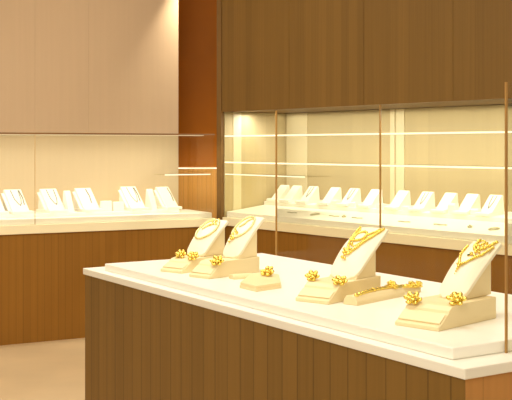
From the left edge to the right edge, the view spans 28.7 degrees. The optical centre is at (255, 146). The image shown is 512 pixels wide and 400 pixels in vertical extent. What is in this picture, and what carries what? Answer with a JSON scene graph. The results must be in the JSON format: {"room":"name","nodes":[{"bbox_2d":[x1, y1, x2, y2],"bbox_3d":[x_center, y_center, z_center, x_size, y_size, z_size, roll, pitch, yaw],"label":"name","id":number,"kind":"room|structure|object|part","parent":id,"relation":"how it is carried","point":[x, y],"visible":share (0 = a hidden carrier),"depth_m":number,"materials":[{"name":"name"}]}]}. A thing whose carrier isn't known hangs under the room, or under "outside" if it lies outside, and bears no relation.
{"room":"shop","nodes":[
{"label":"shop","id":0,"kind":"room"},
{"bbox_2d":[0,338,84,399],"bbox_3d":[0.000,1.550,5.000,12.000,0.100,16.000,0,0,0],"label":"floor","id":1,"kind":"structure","parent":0,"point":[47,370],"depth_m":6.71,"materials":[{"name":"beige stone"}]},
{"bbox_2d":[0,209,214,345],"bbox_3d":[-2.238,1.012,7.675,4.000,0.976,0.545,0,0,-28],"label":"counter","id":2,"kind":"object","parent":1,"relation":"on","point":[44,256],"depth_m":7.78,"materials":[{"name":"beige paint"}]},
{"bbox_2d":[0,199,8,214],"bbox_3d":[-2.055,0.433,7.791,0.174,0.182,0.235,0,0,-41],"label":"card","id":3,"kind":"object","parent":2,"relation":"on","point":[2,210],"visible":1,"depth_m":7.76,"materials":[{"name":"white"}]},
{"bbox_2d":[1,189,32,214],"bbox_3d":[-1.890,0.431,7.879,0.179,0.187,0.235,0,0,-40],"label":"display stand","id":4,"kind":"object","parent":2,"relation":"on","point":[9,204],"visible":0.94,"depth_m":7.86,"materials":[{"name":"white"}]},
{"bbox_2d":[36,189,68,213],"bbox_3d":[-1.635,0.431,8.014,0.179,0.187,0.235,0,0,-41],"label":"display stand","id":5,"kind":"object","parent":2,"relation":"on","point":[45,204],"visible":1,"depth_m":8.00,"materials":[{"name":"white fabric"}]},
{"bbox_2d":[62,191,74,212],"bbox_3d":[-1.511,0.438,8.050,0.055,0.172,0.109,0,0,-42],"label":"card","id":6,"kind":"object","parent":2,"relation":"on","point":[67,202],"visible":0.82,"depth_m":8.04,"materials":[{"name":"white"}]},
{"bbox_2d":[72,188,103,211],"bbox_3d":[-1.379,0.431,8.149,0.179,0.187,0.235,0,0,-40],"label":"display stand","id":7,"kind":"object","parent":2,"relation":"on","point":[81,200],"visible":0.88,"depth_m":8.13,"materials":[{"name":"white fabric"}]},
{"bbox_2d":[99,201,111,210],"bbox_3d":[-1.230,0.481,8.169,0.090,0.085,0.073,0,0,-28],"label":"block","id":8,"kind":"object","parent":2,"relation":"on","point":[106,205],"visible":0.9,"depth_m":8.14,"materials":[{"name":"white"}]},
{"bbox_2d":[0,132,214,135],"bbox_3d":[-2.239,0.242,7.677,4.000,0.705,0.541,0,0,-28],"label":"glass case","id":9,"kind":"object","parent":2,"relation":"on","point":[1,133],"visible":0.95,"depth_m":7.96,"materials":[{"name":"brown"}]},
{"bbox_2d":[165,174,209,174],"bbox_3d":[-0.622,0.230,8.426,0.413,0.008,0.240,0,0,-28],"label":"glass shelf","id":10,"kind":"object","parent":9,"relation":"attached to","point":[165,174],"visible":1,"depth_m":8.32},
{"bbox_2d":[0,218,214,234],"bbox_3d":[-2.238,0.629,7.675,4.000,0.069,0.545,0,0,-28],"label":"countertop","id":11,"kind":"structure","parent":2,"relation":"on","point":[197,222],"depth_m":7.90,"materials":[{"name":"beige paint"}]},
{"bbox_2d":[112,202,123,210],"bbox_3d":[-1.139,0.486,8.217,0.090,0.075,0.073,0,0,-28],"label":"block","id":12,"kind":"object","parent":2,"relation":"on","point":[116,206],"visible":1,"depth_m":8.19,"materials":[{"name":"white"}]},
{"bbox_2d":[118,186,148,210],"bbox_3d":[-1.028,0.428,8.335,0.179,0.192,0.235,0,0,-41],"label":"display stand","id":13,"kind":"object","parent":2,"relation":"on","point":[130,204],"visible":0.9,"depth_m":8.31,"materials":[{"name":"white"}]},
{"bbox_2d":[145,189,156,209],"bbox_3d":[-0.879,0.438,8.373,0.055,0.172,0.109,0,0,-42],"label":"card","id":14,"kind":"object","parent":2,"relation":"on","point":[150,202],"visible":0.9,"depth_m":8.36,"materials":[{"name":"white"}]},
{"bbox_2d":[153,187,181,209],"bbox_3d":[-0.759,0.432,8.478,0.159,0.184,0.235,0,0,-41],"label":"display stand","id":15,"kind":"object","parent":2,"relation":"on","point":[163,198],"visible":0.92,"depth_m":8.46,"materials":[{"name":"white fabric"}]},
{"bbox_2d":[83,253,511,399],"bbox_3d":[0.272,1.023,3.966,0.980,0.954,2.576,0,0,-32],"label":"counter","id":16,"kind":"object","parent":1,"relation":"on","point":[151,333],"depth_m":3.55,"materials":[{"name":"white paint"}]},
{"bbox_2d":[160,220,228,273],"bbox_3d":[-0.267,0.440,4.478,0.125,0.212,0.340,0,0,37],"label":"display","id":17,"kind":"object","parent":16,"relation":"on","point":[214,244],"visible":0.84,"depth_m":4.47,"materials":[{"name":"beige"}]},
{"bbox_2d":[175,249,185,257],"bbox_3d":[-0.333,0.472,4.426,0.055,0.037,0.036,0,0,20],"label":"ring","id":18,"kind":"object","parent":17,"relation":"on","point":[179,252],"visible":1,"depth_m":4.42,"materials":[{"name":"gold metal"}]},
{"bbox_2d":[187,251,198,259],"bbox_3d":[-0.276,0.475,4.368,0.060,0.036,0.036,0,0,20],"label":"ring","id":19,"kind":"object","parent":17,"relation":"on","point":[191,255],"visible":1,"depth_m":4.36,"materials":[{"name":"gold metal"}]},
{"bbox_2d":[195,218,219,238],"bbox_3d":[-0.219,0.370,4.541,0.107,0.088,0.136,0,0,37],"label":"necklace","id":20,"kind":"object","parent":17,"relation":"on","point":[218,219],"visible":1,"depth_m":4.54,"materials":[{"name":"gold metal"}]},
{"bbox_3d":[-0.223,0.414,4.534,0.124,0.160,0.186,0,0,37],"label":"neck plate","id":21,"kind":"part","parent":17,"relation":"part of","materials":[{"name":"beige"}]},
{"bbox_2d":[189,216,264,278],"bbox_3d":[-0.119,0.427,4.300,0.119,0.238,0.360,0,0,41],"label":"display","id":22,"kind":"object","parent":16,"relation":"on","point":[240,256],"visible":0.91,"depth_m":4.30,"materials":[{"name":"beige leather"}]},
{"bbox_2d":[209,255,223,265],"bbox_3d":[-0.162,0.473,4.173,0.066,0.042,0.040,0,0,24],"label":"ring","id":23,"kind":"object","parent":22,"relation":"on","point":[217,260],"visible":1,"depth_m":4.16,"materials":[{"name":"gold metal"}]},
{"bbox_2d":[228,216,255,241],"bbox_3d":[-0.059,0.359,4.369,0.096,0.111,0.139,0,0,42],"label":"necklace","id":24,"kind":"object","parent":22,"relation":"on","point":[232,236],"visible":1,"depth_m":4.36,"materials":[{"name":"gold metal"}]},
{"bbox_2d":[228,228,237,241],"bbox_3d":[-0.099,0.384,4.340,0.047,0.060,0.037,0,0,-29],"label":"pendant","id":25,"kind":"object","parent":24,"relation":"attached to","point":[232,236],"depth_m":4.33,"materials":[{"name":"gold metal"}]},
{"bbox_3d":[-0.059,0.395,4.368,0.117,0.175,0.178,0,0,41],"label":"neck plate","id":26,"kind":"part","parent":22,"relation":"part of","materials":[{"name":"beige leather"}]},
{"bbox_2d":[229,273,251,279],"bbox_3d":[-0.060,0.536,4.160,0.099,0.020,0.051,0,0,-29],"label":"stand","id":27,"kind":"object","parent":16,"relation":"on","point":[242,275],"visible":0.66,"depth_m":4.14,"materials":[{"name":"beige"}]},
{"bbox_2d":[240,272,280,291],"bbox_3d":[0.017,0.535,3.991,0.161,0.022,0.449,0,0,0],"label":"block","id":28,"kind":"object","parent":16,"relation":"on","point":[255,282],"visible":0.85,"depth_m":3.87,"materials":[{"name":"beige"}]},
{"bbox_2d":[260,266,273,275],"bbox_3d":[0.046,0.504,4.058,0.064,0.040,0.050,0,0,29],"label":"ring","id":29,"kind":"object","parent":28,"relation":"on","point":[268,271],"visible":1,"depth_m":4.05,"materials":[{"name":"gold metal"}]},
{"bbox_2d":[295,227,388,304],"bbox_3d":[0.326,0.427,3.671,0.142,0.237,0.427,0,0,38],"label":"display","id":30,"kind":"object","parent":16,"relation":"on","point":[359,267],"visible":0.88,"depth_m":3.65,"materials":[{"name":"beige"}]},
{"bbox_2d":[305,270,319,280],"bbox_3d":[0.203,0.465,3.613,0.044,0.038,0.044,0,0,-23],"label":"ring","id":31,"kind":"object","parent":30,"relation":"on","point":[311,276],"visible":1,"depth_m":3.60,"materials":[{"name":"gold metal"}]},
{"bbox_2d":[332,275,347,285],"bbox_3d":[0.295,0.469,3.520,0.060,0.034,0.034,0,0,21],"label":"ring","id":32,"kind":"object","parent":30,"relation":"on","point":[337,280],"visible":1,"depth_m":3.51,"materials":[{"name":"gold metal"}]},
{"bbox_3d":[0.383,0.398,3.744,0.140,0.179,0.242,0,0,38],"label":"neck plate","id":33,"kind":"part","parent":30,"relation":"part of","materials":[{"name":"beige leather"}]},
{"bbox_2d":[341,226,384,259],"bbox_3d":[0.385,0.360,3.757,0.124,0.110,0.198,0,0,38],"label":"necklace","id":34,"kind":"object","parent":30,"relation":"on","point":[345,251],"visible":1,"depth_m":3.73,"materials":[{"name":"gold metal"}]},
{"bbox_2d":[341,242,352,259],"bbox_3d":[0.337,0.385,3.710,0.039,0.060,0.062,0,0,21],"label":"pendant","id":35,"kind":"object","parent":34,"relation":"attached to","point":[345,251],"depth_m":3.71,"materials":[{"name":"gold metal"}]},
{"bbox_2d":[351,228,380,241],"bbox_3d":[0.410,0.331,3.784,0.122,0.049,0.066,0,0,-36],"label":"necklace","id":36,"kind":"object","parent":30,"relation":"on","point":[363,231],"visible":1,"depth_m":3.77,"materials":[{"name":"gold metal"}]},
{"bbox_2d":[343,287,404,305],"bbox_3d":[0.426,0.529,3.572,0.064,0.034,0.309,0,0,41],"label":"stand","id":37,"kind":"object","parent":16,"relation":"on","point":[381,295],"visible":0.87,"depth_m":3.52,"materials":[{"name":"beige"}]},
{"bbox_3d":[0.426,0.544,3.572,0.064,0.003,0.301,0,0,41],"label":"foot plate","id":38,"kind":"part","parent":37,"relation":"part of","materials":[{"name":"beige"}]},
{"bbox_2d":[354,280,401,296],"bbox_3d":[0.432,0.504,3.568,0.038,0.034,0.297,0,0,41],"label":"bracelet","id":39,"kind":"object","parent":37,"relation":"on","point":[392,284],"visible":1,"depth_m":3.59,"materials":[{"name":"gold metal"}]},
{"bbox_2d":[275,82,507,352],"bbox_3d":[0.404,0.198,3.935,0.694,0.763,2.221,0,0,-32],"label":"glass screen","id":40,"kind":"object","parent":16,"relation":"on","point":[506,83],"visible":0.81,"depth_m":2.81,"materials":[{"name":"brown metal"}]},
{"bbox_3d":[0.103,0.198,5.054,0.007,0.763,0.007,0,0,-32],"label":"post","id":41,"kind":"part","parent":40,"relation":"part of","materials":[{"name":"metal"}]},
{"bbox_3d":[0.705,0.198,2.816,0.006,0.763,0.006,0,0,-32],"label":"post","id":42,"kind":"part","parent":40,"relation":"part of","materials":[{"name":"brown metal"}]},
{"bbox_2d":[384,284,420,292],"bbox_3d":[0.551,0.532,3.773,0.135,0.028,0.051,0,0,-11],"label":"stand","id":43,"kind":"object","parent":16,"relation":"on","point":[407,290],"visible":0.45,"depth_m":3.76,"materials":[{"name":"beige"}]},
{"bbox_2d":[386,281,422,287],"bbox_3d":[0.548,0.518,3.743,0.164,0.033,0.032,0,0,-11],"label":"bracelet","id":44,"kind":"object","parent":43,"relation":"on","point":[411,284],"visible":0.68,"depth_m":3.74,"materials":[{"name":"gold metal"}]},
{"bbox_2d":[395,241,501,331],"bbox_3d":[0.625,0.428,3.158,0.159,0.236,0.412,0,0,44],"label":"display","id":45,"kind":"object","parent":16,"relation":"on","point":[472,278],"visible":0.79,"depth_m":3.13,"materials":[{"name":"beige"}]},
{"bbox_2d":[403,292,421,304],"bbox_3d":[0.486,0.467,3.099,0.062,0.038,0.036,0,0,27],"label":"ring","id":46,"kind":"object","parent":45,"relation":"on","point":[410,298],"visible":1,"depth_m":3.09,"materials":[{"name":"gold metal"}]},
{"bbox_2d":[446,291,466,305],"bbox_3d":[0.607,0.460,3.030,0.066,0.040,0.038,0,0,27],"label":"ring","id":47,"kind":"object","parent":45,"relation":"on","point":[455,298],"visible":1,"depth_m":3.02,"materials":[{"name":"gold metal"}]},
{"bbox_3d":[0.686,0.397,3.220,0.117,0.173,0.235,0,0,44],"label":"neck plate","id":48,"kind":"part","parent":45,"relation":"part of","materials":[{"name":"beige"}]},
{"bbox_2d":[454,245,494,273],"bbox_3d":[0.685,0.362,3.223,0.106,0.083,0.152,0,0,44],"label":"necklace","id":49,"kind":"object","parent":45,"relation":"on","point":[459,263],"visible":1,"depth_m":3.20,"materials":[{"name":"gold metal"}]},
{"bbox_2d":[454,262,462,273],"bbox_3d":[0.642,0.385,3.185,0.026,0.038,0.037,0,0,44],"label":"pendant","id":50,"kind":"object","parent":49,"relation":"attached to","point":[459,264],"depth_m":3.18,"materials":[{"name":"gold metal"}]},
{"bbox_3d":[0.696,0.349,3.234,0.106,0.056,0.121,0,0,44],"label":"chain","id":51,"kind":"part","parent":49,"relation":"part of","materials":[{"name":"gold metal"}]},
{"bbox_2d":[469,239,498,256],"bbox_3d":[0.727,0.329,3.251,0.074,0.051,0.121,0,0,44],"label":"necklace","id":52,"kind":"object","parent":45,"relation":"on","point":[477,245],"visible":1,"depth_m":3.24,"materials":[{"name":"gold metal"}]},
{"bbox_2d":[469,242,488,256],"bbox_3d":[0.721,0.332,3.237,0.042,0.046,0.092,0,0,44],"label":"pendant","id":53,"kind":"object","parent":52,"relation":"attached to","point":[476,245],"depth_m":3.23,"materials":[{"name":"gold metal"}]},
{"bbox_3d":[0.737,0.322,3.261,0.074,0.037,0.093,0,0,44],"label":"chain","id":54,"kind":"part","parent":52,"relation":"part of","materials":[{"name":"gold metal"}]},
{"bbox_2d":[222,200,511,294],"bbox_3d":[1.055,0.975,7.314,0.695,1.050,3.496,0,0,-38],"label":"counter","id":55,"kind":"object","parent":1,"relation":"on","point":[418,248],"depth_m":7.06,"materials":[{"name":"beige paint"}]},
{"bbox_2d":[266,185,289,201],"bbox_3d":[0.203,0.402,8.708,0.185,0.140,0.129,0,0,-38],"label":"display stand","id":56,"kind":"object","parent":55,"relation":"on","point":[282,191],"visible":0.62,"depth_m":8.69,"materials":[{"name":"white"}]},
{"bbox_2d":[279,185,302,202],"bbox_3d":[0.307,0.402,8.573,0.185,0.140,0.129,0,0,-38],"label":"display stand","id":57,"kind":"object","parent":55,"relation":"on","point":[295,193],"visible":0.8,"depth_m":8.56,"materials":[{"name":"white leather"}]},
{"bbox_2d":[295,186,321,203],"bbox_3d":[0.440,0.402,8.400,0.185,0.140,0.129,0,0,-38],"label":"display stand","id":58,"kind":"object","parent":55,"relation":"on","point":[313,197],"visible":0.94,"depth_m":8.38,"materials":[{"name":"white leather"}]},
{"bbox_2d":[317,187,341,204],"bbox_3d":[0.608,0.402,8.181,0.185,0.140,0.129,0,0,-38],"label":"display stand","id":59,"kind":"object","parent":55,"relation":"on","point":[334,193],"visible":0.7,"depth_m":8.17,"materials":[{"name":"white leather"}]},
{"bbox_2d":[331,200,340,205],"bbox_3d":[0.647,0.450,8.056,0.050,0.045,0.064,0,0,-38],"label":"block","id":60,"kind":"object","parent":55,"relation":"on","point":[333,202],"visible":0.84,"depth_m":8.04,"materials":[{"name":"white"}]},
{"bbox_2d":[335,188,361,206],"bbox_3d":[0.747,0.402,8.001,0.185,0.140,0.129,0,0,-38],"label":"display stand","id":61,"kind":"object","parent":55,"relation":"on","point":[356,196],"visible":0.7,"depth_m":7.99,"materials":[{"name":"white"}]},
{"bbox_2d":[222,217,511,255],"bbox_3d":[1.055,0.629,7.314,0.695,0.069,3.496,0,0,-38],"label":"countertop","id":62,"kind":"structure","parent":55,"relation":"on","point":[397,238],"depth_m":6.95,"materials":[{"name":"beige paint"}]},
{"bbox_2d":[357,189,382,207],"bbox_3d":[0.897,0.402,7.806,0.185,0.140,0.129,0,0,-38],"label":"display stand","id":63,"kind":"object","parent":55,"relation":"on","point":[372,198],"visible":0.74,"depth_m":7.79,"materials":[{"name":"white fabric"}]},
{"bbox_2d":[379,105,380,227],"bbox_3d":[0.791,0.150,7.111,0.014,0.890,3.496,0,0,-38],"label":"post","id":64,"kind":"object","parent":55,"relation":"on","point":[379,105],"visible":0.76,"depth_m":7.00,"materials":[{"name":"brown metal"}]},
{"bbox_2d":[376,203,385,208],"bbox_3d":[0.959,0.453,7.651,0.050,0.040,0.064,0,0,-38],"label":"block","id":65,"kind":"object","parent":55,"relation":"on","point":[377,204],"visible":0.69,"depth_m":7.64,"materials":[{"name":"white"}]},
{"bbox_2d":[384,190,412,209],"bbox_3d":[1.078,0.402,7.571,0.185,0.140,0.129,0,0,-38],"label":"display stand","id":66,"kind":"object","parent":55,"relation":"on","point":[402,198],"visible":0.9,"depth_m":7.55,"materials":[{"name":"white"}]},
{"bbox_2d":[402,206,411,210],"bbox_3d":[1.125,0.455,7.435,0.050,0.035,0.064,0,0,-38],"label":"block","id":67,"kind":"object","parent":55,"relation":"on","point":[404,208],"visible":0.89,"depth_m":7.42,"materials":[{"name":"white"}]},
{"bbox_2d":[407,192,435,211],"bbox_3d":[1.228,0.402,7.377,0.185,0.140,0.129,0,0,-38],"label":"display stand","id":68,"kind":"object","parent":55,"relation":"on","point":[428,203],"visible":0.88,"depth_m":7.36,"materials":[{"name":"white fabric"}]},
{"bbox_2d":[430,193,457,212],"bbox_3d":[1.364,0.402,7.200,0.185,0.140,0.129,0,0,-38],"label":"display stand","id":69,"kind":"object","parent":55,"relation":"on","point":[442,207],"visible":0.84,"depth_m":7.19,"materials":[{"name":"white"}]},
{"bbox_2d":[448,203,458,213],"bbox_3d":[1.398,0.435,7.082,0.050,0.075,0.064,0,0,-38],"label":"block","id":70,"kind":"object","parent":55,"relation":"on","point":[451,206],"visible":0.85,"depth_m":7.06,"materials":[{"name":"white"}]},
{"bbox_2d":[452,194,480,214],"bbox_3d":[1.489,0.402,7.038,0.185,0.140,0.129,0,0,-38],"label":"display stand","id":71,"kind":"object","parent":55,"relation":"on","point":[471,201],"visible":0.84,"depth_m":7.03,"materials":[{"name":"white"}]},
{"bbox_2d":[470,208,480,214],"bbox_3d":[1.522,0.450,6.921,0.050,0.045,0.064,0,0,-38],"label":"block","id":72,"kind":"object","parent":55,"relation":"on","point":[472,211],"visible":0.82,"depth_m":6.91,"materials":[{"name":"white"}]},
{"bbox_2d":[474,195,504,216],"bbox_3d":[1.613,0.402,6.877,0.185,0.140,0.129,0,0,-38],"label":"display stand","id":73,"kind":"object","parent":55,"relation":"on","point":[497,208],"visible":0.94,"depth_m":6.86,"materials":[{"name":"white"}]},
{"bbox_2d":[0,0,177,134],"bbox_3d":[-2.526,-0.150,7.904,4.106,3.300,0.121,0,0,-28],"label":"wall","id":74,"kind":"structure","parent":0,"point":[67,66],"depth_m":8.43,"materials":[{"name":"beige paint"}]},
{"bbox_2d":[0,135,177,210],"bbox_3d":[-2.498,0.700,7.850,4.105,1.600,0.003,0,0,-28],"label":"panel","id":75,"kind":"object","parent":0,"point":[104,164],"depth_m":8.42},
{"bbox_2d":[178,0,216,167],"bbox_3d":[-0.706,-0.795,9.896,3.200,2.010,0.100,0,0,-3],"label":"wall","id":76,"kind":"structure","parent":0,"point":[197,19],"depth_m":9.85,"materials":[{"name":"orange paint"}]},
{"bbox_2d":[178,167,216,168],"bbox_3d":[-0.475,0.198,9.487,0.620,0.012,0.250,0,0,-2],"label":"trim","id":77,"kind":"structure","parent":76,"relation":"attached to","point":[200,167],"depth_m":9.36,"materials":[{"name":"white"}]},
{"bbox_2d":[178,169,216,218],"bbox_3d":[-0.706,0.858,9.891,3.200,1.285,0.110,0,0,-3],"label":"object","id":78,"kind":"structure","parent":76,"relation":"attached to","point":[195,192],"depth_m":9.84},
{"bbox_2d":[224,112,285,216],"bbox_3d":[-0.004,0.602,8.717,0.670,1.797,0.014,0,0,-38],"label":"wall","id":79,"kind":"structure","parent":0,"point":[255,190],"depth_m":8.72,"materials":[{"name":"beige paint"}]},
{"bbox_2d":[233,112,240,209],"bbox_3d":[-0.162,0.127,8.585,0.086,0.847,0.005,0,0,-38],"label":"trim","id":80,"kind":"structure","parent":79,"relation":"attached to","point":[236,115],"depth_m":8.58,"materials":[{"name":"beige"}]},
{"bbox_2d":[217,0,289,219],"bbox_3d":[0.000,-0.150,8.770,0.800,3.300,0.066,0,0,-38],"label":"trim","id":81,"kind":"structure","parent":79,"relation":"attached to","point":[220,115],"depth_m":8.52,"materials":[{"name":"brown wood"}]},
{"bbox_2d":[225,174,304,177],"bbox_3d":[0.162,0.231,8.175,0.270,0.008,1.042,0,0,-38],"label":"glass shelf","id":82,"kind":"object","parent":79,"relation":"attached to","point":[225,174],"visible":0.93,"depth_m":8.07,"materials":[{"name":"white glass"}]},
{"bbox_2d":[225,131,511,136],"bbox_3d":[0.925,-0.092,7.214,0.314,0.012,3.497,0,0,-38],"label":"glass shelf","id":83,"kind":"object","parent":79,"relation":"attached to","point":[480,131],"visible":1,"depth_m":7.06,"materials":[{"name":"glass"}]},
{"bbox_2d":[225,162,511,168],"bbox_3d":[0.925,0.130,7.214,0.314,0.012,3.497,0,0,-38],"label":"glass shelf","id":84,"kind":"object","parent":79,"relation":"attached to","point":[225,162],"visible":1,"depth_m":7.04,"materials":[{"name":"glass"}]},
{"bbox_2d":[240,285,280,291],"bbox_3d":[0.017,0.540,3.991,0.161,0.011,0.449,0,0,0],"label":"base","id":85,"kind":"object","parent":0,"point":[256,288],"depth_m":3.81,"materials":[{"name":"beige"}]},
{"bbox_2d":[222,0,511,112],"bbox_3d":[1.096,-1.048,7.348,0.800,1.503,3.496,0,0,-38],"label":"wall","id":86,"kind":"structure","parent":0,"point":[281,56],"depth_m":7.17,"materials":[{"name":"brown wood"}]},
{"bbox_2d":[287,113,306,194],"bbox_3d":[0.359,0.127,8.790,0.006,0.847,0.280,0,0,-38],"label":"trim","id":87,"kind":"structure","parent":86,"relation":"attached to","point":[296,122],"depth_m":8.78,"materials":[{"name":"beige"}]},
{"bbox_2d":[390,109,394,203],"bbox_3d":[1.073,0.127,7.863,0.006,0.847,0.049,0,0,-38],"label":"trim","id":88,"kind":"structure","parent":86,"relation":"attached to","point":[392,111],"depth_m":7.86,"materials":[{"name":"beige"}]},
{"bbox_2d":[396,109,403,193],"bbox_3d":[1.125,0.127,7.797,0.006,0.847,0.086,0,0,-38],"label":"trim","id":89,"kind":"structure","parent":86,"relation":"attached to","point":[399,112],"depth_m":7.80,"materials":[{"name":"beige"}]},
{"bbox_2d":[286,104,511,211],"bbox_3d":[1.373,0.602,7.561,0.101,1.797,3.500,0,0,-38],"label":"panel","id":90,"kind":"object","parent":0,"point":[475,149],"visible":0.22,"depth_m":7.63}
]}

